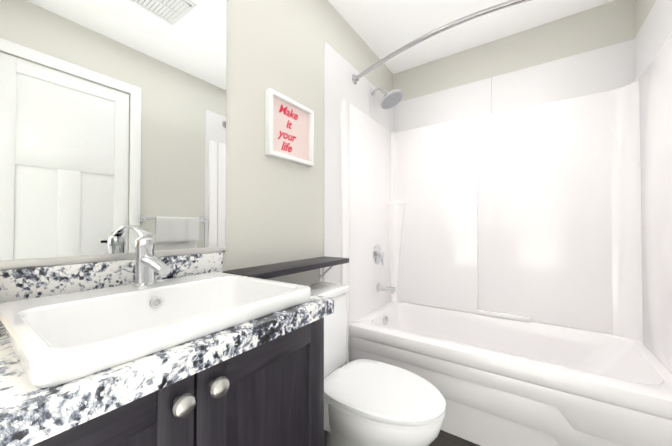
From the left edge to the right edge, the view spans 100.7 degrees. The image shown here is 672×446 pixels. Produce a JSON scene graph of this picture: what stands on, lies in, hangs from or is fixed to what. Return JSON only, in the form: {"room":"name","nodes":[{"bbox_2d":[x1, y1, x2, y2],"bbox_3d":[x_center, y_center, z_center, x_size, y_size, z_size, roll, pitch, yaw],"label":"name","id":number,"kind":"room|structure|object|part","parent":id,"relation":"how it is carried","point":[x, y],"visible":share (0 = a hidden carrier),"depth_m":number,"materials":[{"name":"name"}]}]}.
{"room":"bathroom","nodes":[
{"label":"bathroom","id":0,"kind":"room"},
{"bbox_2d":[223,0,392,285],"bbox_3d":[-0.226,-0.115,1.511,0.100,2.480,2.660,-1,-1,35],"label":"wall","id":1,"kind":"structure","parent":0,"point":[274,210],"depth_m":1.34,"materials":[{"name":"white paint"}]},
{"bbox_2d":[0,0,226,269],"bbox_3d":[-0.656,-0.468,0.797,0.009,1.154,0.764,-1,-1,35],"label":"mirror","id":2,"kind":"object","parent":1,"relation":"attached to","point":[112,121],"visible":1,"depth_m":0.80,"materials":[{"name":"clear glass"}]},
{"bbox_2d":[223,256,348,279],"bbox_3d":[-0.189,0.257,1.320,0.171,0.130,0.676,-1,-1,35],"label":"shelf","id":3,"kind":"object","parent":1,"relation":"attached to","point":[268,271],"visible":0.94,"depth_m":1.22,"materials":[{"name":"brown wood"}]},
{"bbox_2d":[265,88,313,166],"bbox_3d":[-0.223,-0.463,1.401,0.033,0.302,0.315,-1,-1,35],"label":"picture frame","id":4,"kind":"object","parent":1,"relation":"attached to","point":[289,129],"visible":1,"depth_m":1.38,"materials":[{"name":"white paint"}]},
{"bbox_2d":[352,0,530,84],"bbox_3d":[0.707,-1.006,1.447,1.518,0.068,0.216,-1,-1,35],"label":"curtain rod","id":5,"kind":"object","parent":1,"relation":"attached to","point":[472,16],"visible":1,"depth_m":1.44,"materials":[{"name":"silver metal"}]},
{"bbox_2d":[324,430,479,445],"bbox_3d":[0.440,1.144,1.033,1.720,0.050,2.660,-1,-1,35],"label":"floor","id":6,"kind":"structure","parent":0,"point":[443,438],"depth_m":1.43,"materials":[{"name":"tile"}]},
{"bbox_2d":[0,225,333,445],"bbox_3d":[-0.441,0.559,0.617,0.552,1.109,0.757,-1,-1,35],"label":"bathroom vanity","id":7,"kind":"object","parent":6,"relation":"on","point":[145,347],"visible":1,"depth_m":0.56,"materials":[{"name":"brown wood"}]},
{"bbox_2d":[129,225,170,286],"bbox_3d":[-0.518,0.090,0.768,0.206,0.167,0.054,-1,-1,35],"label":"faucet","id":8,"kind":"object","parent":7,"relation":"on","point":[142,269],"depth_m":0.76,"materials":[{"name":"silver metal"}]},
{"bbox_2d":[0,272,310,387],"bbox_3d":[-0.395,0.236,0.674,0.454,0.128,0.522,-1,-1,35],"label":"sink","id":9,"kind":"object","parent":7,"relation":"in","point":[67,340],"depth_m":0.59,"materials":[{"name":"white ceramic"}]},
{"bbox_2d":[306,281,445,445],"bbox_3d":[0.108,0.723,1.244,0.724,0.797,0.380,-1,-1,35],"label":"toilet","id":10,"kind":"object","parent":6,"relation":"on","point":[367,402],"visible":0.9,"depth_m":1.12,"materials":[{"name":"white ceramic"}]},
{"bbox_3d":[0.205,0.709,1.177,0.489,0.050,0.380,-1,-1,35],"label":"seat","id":11,"kind":"part","parent":10,"relation":"part of","materials":[{"name":"white plastic"}]},
{"bbox_2d":[350,301,671,445],"bbox_3d":[0.917,0.898,1.725,1.507,0.460,0.770,-1,-1,35],"label":"bathtub","id":12,"kind":"object","parent":6,"relation":"on","point":[496,381],"visible":0.85,"depth_m":1.42,"materials":[{"name":"white plastic"}]},
{"bbox_2d":[328,0,614,73],"bbox_3d":[0.440,-1.386,1.067,1.720,0.050,2.660,-1,-1,35],"label":"ceiling","id":13,"kind":"structure","parent":0,"point":[383,28],"depth_m":1.87,"materials":[{"name":"white paint"}]},
{"bbox_2d":[393,0,635,101],"bbox_3d":[1.169,-0.107,2.102,1.720,2.480,0.100,-1,-1,35],"label":"wall","id":14,"kind":"structure","parent":0,"point":[605,25],"depth_m":1.94,"materials":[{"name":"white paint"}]},
{"bbox_2d":[324,0,671,367],"bbox_3d":[0.846,0.022,1.635,1.520,2.210,1.032,-1,-1,35],"label":"wall panel","id":15,"kind":"object","parent":14,"relation":"attached to","point":[612,67],"visible":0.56,"depth_m":1.79,"materials":[{"name":"white"}]},
{"bbox_2d":[371,88,402,108],"bbox_3d":[0.383,-0.959,2.094,0.241,0.176,0.184,-1,-1,35],"label":"shower head","id":16,"kind":"object","parent":15,"relation":"attached to","point":[392,98],"visible":1,"depth_m":2.07},
{"bbox_2d":[341,35,671,372],"bbox_3d":[0.894,0.163,1.702,1.520,1.930,0.856,-1,-1,35],"label":"wall surround","id":17,"kind":"object","parent":15,"relation":"attached to","point":[559,213],"visible":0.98,"depth_m":1.88,"materials":[{"name":"white plastic"}]},
{"bbox_2d":[373,244,384,264],"bbox_3d":[0.345,0.248,2.169,0.052,0.164,0.156,-1,-1,35],"label":"valve","id":18,"kind":"object","parent":17,"relation":"attached to","point":[378,254],"visible":1,"depth_m":2.15,"materials":[{"name":"silver metal"}]},
{"bbox_2d":[377,284,395,293],"bbox_3d":[0.391,0.505,2.155,0.140,0.066,0.060,-1,-1,35],"label":"tub spout","id":19,"kind":"object","parent":17,"relation":"attached to","point":[390,289],"visible":1,"depth_m":2.14,"materials":[{"name":"silver metal"}]},
{"bbox_2d":[635,0,655,35],"bbox_3d":[1.408,-0.122,1.025,0.100,2.480,1.598,-1,-1,35],"label":"wall","id":20,"kind":"structure","parent":0,"point":[643,8],"depth_m":1.55,"materials":[{"name":"white paint"}]}
]}

